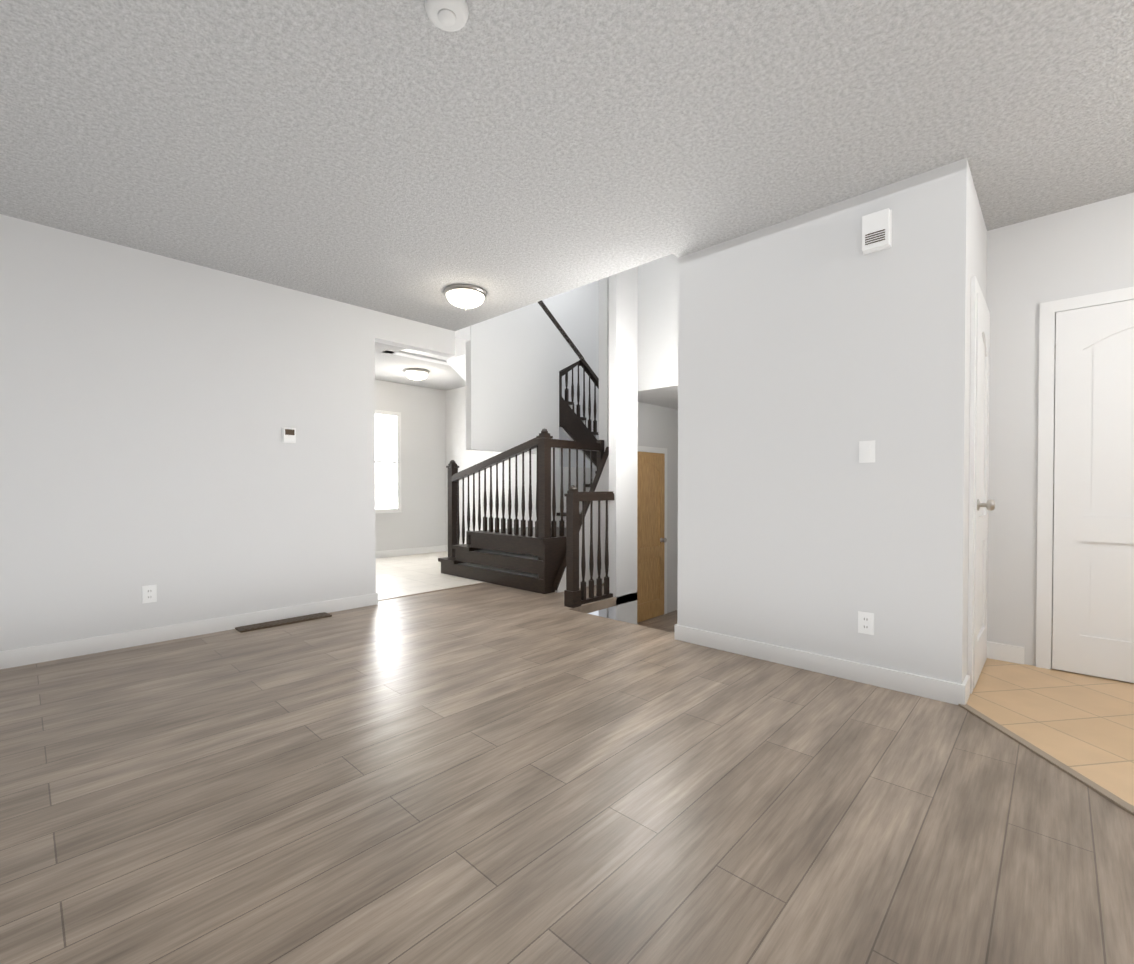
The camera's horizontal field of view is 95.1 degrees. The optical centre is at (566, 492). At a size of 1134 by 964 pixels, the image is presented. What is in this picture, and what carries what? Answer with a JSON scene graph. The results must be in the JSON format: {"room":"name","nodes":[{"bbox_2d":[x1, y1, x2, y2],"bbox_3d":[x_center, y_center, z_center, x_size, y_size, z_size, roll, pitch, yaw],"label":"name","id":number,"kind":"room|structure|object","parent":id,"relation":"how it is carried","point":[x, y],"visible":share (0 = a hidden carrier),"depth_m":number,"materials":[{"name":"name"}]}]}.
{"room":"empty living room","nodes":[
{"label":"empty living room","id":0,"kind":"room"},
{"bbox_2d":[0,214,454,650],"bbox_3d":[-3.210,-0.292,3.088,0.120,2.600,5.950,1,1,43],"label":"wall","id":1,"kind":"structure","parent":0,"point":[151,405],"depth_m":3.54,"materials":[{"name":"white paint"}]},
{"bbox_2d":[142,585,156,603],"bbox_3d":[-2.781,0.674,3.458,0.009,0.115,0.075,1,1,43],"label":"electrical outlet","id":2,"kind":"object","parent":1,"relation":"attached to","point":[149,593],"visible":1,"depth_m":3.46,"materials":[{"name":"white plastic"}]},
{"bbox_2d":[0,593,377,668],"bbox_3d":[-3.445,0.962,2.757,0.014,0.100,5.124,1,1,43],"label":"baseboard","id":3,"kind":"structure","parent":1,"relation":"attached to","point":[73,648],"depth_m":3.51,"materials":[{"name":"white wood"}]},
{"bbox_2d":[282,427,295,442],"bbox_3d":[-2.178,-0.453,4.072,0.023,0.120,0.100,1,1,43],"label":"thermostat","id":4,"kind":"object","parent":1,"relation":"attached to","point":[288,434],"visible":1,"depth_m":4.06,"materials":[{"name":"white plastic"}]},
{"bbox_2d":[375,380,445,551],"bbox_3d":[-2.973,-0.343,7.441,0.120,2.600,3.040,1,1,43],"label":"wall","id":5,"kind":"structure","parent":0,"point":[418,520],"depth_m":8.05,"materials":[{"name":"white paint"}]},
{"bbox_2d":[375,410,400,512],"bbox_3d":[-2.789,-0.454,7.513,0.044,1.500,0.840,1,1,43],"label":"window","id":6,"kind":"structure","parent":5,"relation":"in","point":[387,461],"depth_m":7.67,"materials":[{"name":"white glass"}]},
{"bbox_2d":[376,545,443,557],"bbox_3d":[-2.924,0.908,7.410,0.014,0.100,2.800,1,1,43],"label":"baseboard","id":7,"kind":"structure","parent":5,"relation":"attached to","point":[421,550],"depth_m":7.94,"materials":[{"name":"white wood"}]},
{"bbox_2d":[376,551,486,599],"bbox_3d":[-1.908,1.008,6.531,2.700,0.080,2.920,1,1,43],"label":"floor","id":8,"kind":"structure","parent":0,"point":[396,576],"depth_m":6.04,"materials":[{"name":"beige tile"}]},
{"bbox_2d":[445,386,493,544],"bbox_3d":[-1.370,-0.348,7.934,1.530,2.600,0.120,1,1,43],"label":"wall","id":9,"kind":"structure","parent":0,"point":[460,455],"depth_m":8.08,"materials":[{"name":"white paint"}]},
{"bbox_2d":[383,280,598,439],"bbox_3d":[-0.692,-1.693,7.435,0.120,5.300,4.090,1,1,43],"label":"wall","id":10,"kind":"structure","parent":0,"point":[575,312],"depth_m":8.31,"materials":[{"name":"white paint"}]},
{"bbox_2d":[0,583,1133,963],"bbox_3d":[0.368,1.076,0.716,8.600,0.080,7.400,1,1,43],"label":"floor","id":11,"kind":"structure","parent":0,"point":[486,773],"depth_m":1.68,"materials":[{"name":"laminate"}]},
{"bbox_2d":[235,612,331,632],"bbox_3d":[-2.164,0.990,3.992,0.142,0.016,0.640,1,1,43],"label":"floor vent","id":12,"kind":"object","parent":11,"relation":"in","point":[258,626],"visible":1,"depth_m":3.95,"materials":[{"name":"brown"}]},
{"bbox_2d":[378,582,483,600],"bbox_3d":[-1.343,0.981,5.164,0.030,0.006,1.290,1,1,43],"label":"trim","id":13,"kind":"structure","parent":11,"relation":"on","point":[429,591],"depth_m":5.12,"materials":[{"name":"brown"}]},
{"bbox_2d":[401,300,613,607],"bbox_3d":[0.278,-1.097,6.524,2.532,4.129,3.830,1,1,43],"label":"staircase","id":14,"kind":"structure","parent":11,"relation":"on","point":[549,462],"depth_m":5.80,"materials":[{"name":"brown wood"}]},
{"bbox_2d":[959,704,1133,815],"bbox_3d":[1.581,1.052,-1.051,0.035,0.008,7.097,0,1,5],"label":"transition strip","id":15,"kind":"object","parent":11,"relation":"on","point":[1106,794],"depth_m":1.95,"materials":[{"name":"brown"}]},
{"bbox_2d":[0,0,1133,390],"bbox_3d":[-0.512,-1.727,1.805,11.420,0.300,7.820,1,1,43],"label":"ceiling","id":16,"kind":"structure","parent":0,"point":[404,158],"depth_m":2.24,"materials":[{"name":"white paint"}]},
{"bbox_2d":[403,368,428,381],"bbox_3d":[-2.020,-1.564,6.965,0.340,0.144,0.340,1,1,43],"label":"flush-mount light","id":17,"kind":"object","parent":16,"relation":"attached to","point":[416,374],"visible":1,"depth_m":6.86,"materials":[{"name":"white glass"}]},
{"bbox_2d":[425,0,468,31],"bbox_3d":[-0.388,-1.553,1.676,0.140,0.043,0.140,1,1,43],"label":"smoke detector","id":18,"kind":"object","parent":16,"relation":"attached to","point":[449,15],"visible":1,"depth_m":1.67,"materials":[{"name":"grey plastic"}]},
{"bbox_2d":[444,284,486,309],"bbox_3d":[-0.810,-1.531,4.141,0.340,0.144,0.340,1,1,43],"label":"flush-mount light","id":19,"kind":"object","parent":16,"relation":"attached to","point":[466,296],"visible":1,"depth_m":4.04,"materials":[{"name":"white glass"}]},
{"bbox_2d":[609,266,637,623],"bbox_3d":[0.549,-1.380,5.033,0.090,5.870,0.340,1,1,43],"label":"wall","id":20,"kind":"structure","parent":0,"point":[623,379],"depth_m":4.97,"materials":[{"name":"white paint"}]},
{"bbox_2d":[599,277,677,617],"bbox_3d":[1.223,-1.398,6.625,0.120,5.870,2.400,1,1,43],"label":"wall","id":21,"kind":"structure","parent":0,"point":[657,426],"depth_m":6.44,"materials":[{"name":"white paint"}]},
{"bbox_2d":[637,446,666,622],"bbox_3d":[0.998,0.492,6.254,0.093,2.099,0.858,1,1,43],"label":"door","id":22,"kind":"structure","parent":21,"relation":"in","point":[652,536],"depth_m":6.34,"materials":[{"name":"brown wood"}]},
{"bbox_2d":[637,610,676,632],"bbox_3d":[1.465,1.409,5.568,1.730,0.480,3.650,1,1,43],"label":"floor","id":23,"kind":"structure","parent":0,"point":[667,622],"depth_m":6.17,"materials":[{"name":"laminate"}]},
{"bbox_2d":[638,254,677,409],"bbox_3d":[1.905,-2.701,5.985,1.730,3.250,2.370,1,1,43],"label":"wall","id":24,"kind":"structure","parent":0,"point":[657,332],"depth_m":5.31,"materials":[{"name":"white paint"}]},
{"bbox_2d":[677,158,969,683],"bbox_3d":[1.364,-0.291,3.048,1.560,2.600,0.120,1,1,43],"label":"wall","id":25,"kind":"structure","parent":0,"point":[815,347],"depth_m":2.86,"materials":[{"name":"white paint"}]},
{"bbox_2d":[675,624,969,704],"bbox_3d":[1.318,0.959,3.014,1.588,0.100,0.014,1,1,43],"label":"baseboard","id":26,"kind":"structure","parent":25,"relation":"attached to","point":[933,688],"depth_m":2.85,"materials":[{"name":"white wood"}]},
{"bbox_2d":[858,611,873,634],"bbox_3d":[1.588,0.692,2.758,0.075,0.115,0.009,1,1,43],"label":"electrical outlet","id":27,"kind":"object","parent":25,"relation":"attached to","point":[865,622],"visible":1,"depth_m":2.76,"materials":[{"name":"white plastic"}]},
{"bbox_2d":[859,440,874,462],"bbox_3d":[1.587,-0.218,2.746,0.075,0.115,0.012,1,1,43],"label":"switch plate","id":28,"kind":"object","parent":25,"relation":"attached to","point":[866,451],"visible":1,"depth_m":2.75,"materials":[{"name":"white plastic"}]},
{"bbox_2d":[862,208,891,254],"bbox_3d":[1.604,-1.357,2.693,0.130,0.190,0.046,1,1,43],"label":"box","id":29,"kind":"object","parent":25,"relation":"attached to","point":[876,231],"visible":0.98,"depth_m":2.67,"materials":[{"name":"white plastic"}]},
{"bbox_2d":[965,171,986,676],"bbox_3d":[2.221,-0.290,2.906,0.120,2.600,0.850,1,1,43],"label":"wall","id":30,"kind":"structure","parent":0,"point":[977,248],"depth_m":2.63,"materials":[{"name":"white paint"}]},
{"bbox_2d":[968,276,994,693],"bbox_3d":[2.326,-0.039,2.864,0.093,2.099,0.768,1,1,43],"label":"room door","id":31,"kind":"structure","parent":30,"relation":"in","point":[980,504],"depth_m":2.72,"materials":[{"name":"white wood"}]},
{"bbox_2d":[966,658,1133,805],"bbox_3d":[1.914,1.092,-0.698,4.410,0.080,6.530,1,1,43],"label":"floor","id":32,"kind":"structure","parent":0,"point":[1083,724],"depth_m":2.38,"materials":[{"name":"beige tile"}]},
{"bbox_2d":[986,192,1133,682],"bbox_3d":[4.156,-0.276,1.743,4.530,2.600,0.120,1,1,43],"label":"wall","id":33,"kind":"structure","parent":0,"point":[1033,264],"depth_m":3.05,"materials":[{"name":"white paint"}]},
{"bbox_2d":[1036,287,1133,682],"bbox_3d":[3.043,-0.036,2.650,0.948,2.099,0.093,1,1,43],"label":"entry door","id":34,"kind":"structure","parent":33,"relation":"in","point":[1089,625],"depth_m":2.86,"materials":[{"name":"white wood"}]}
]}

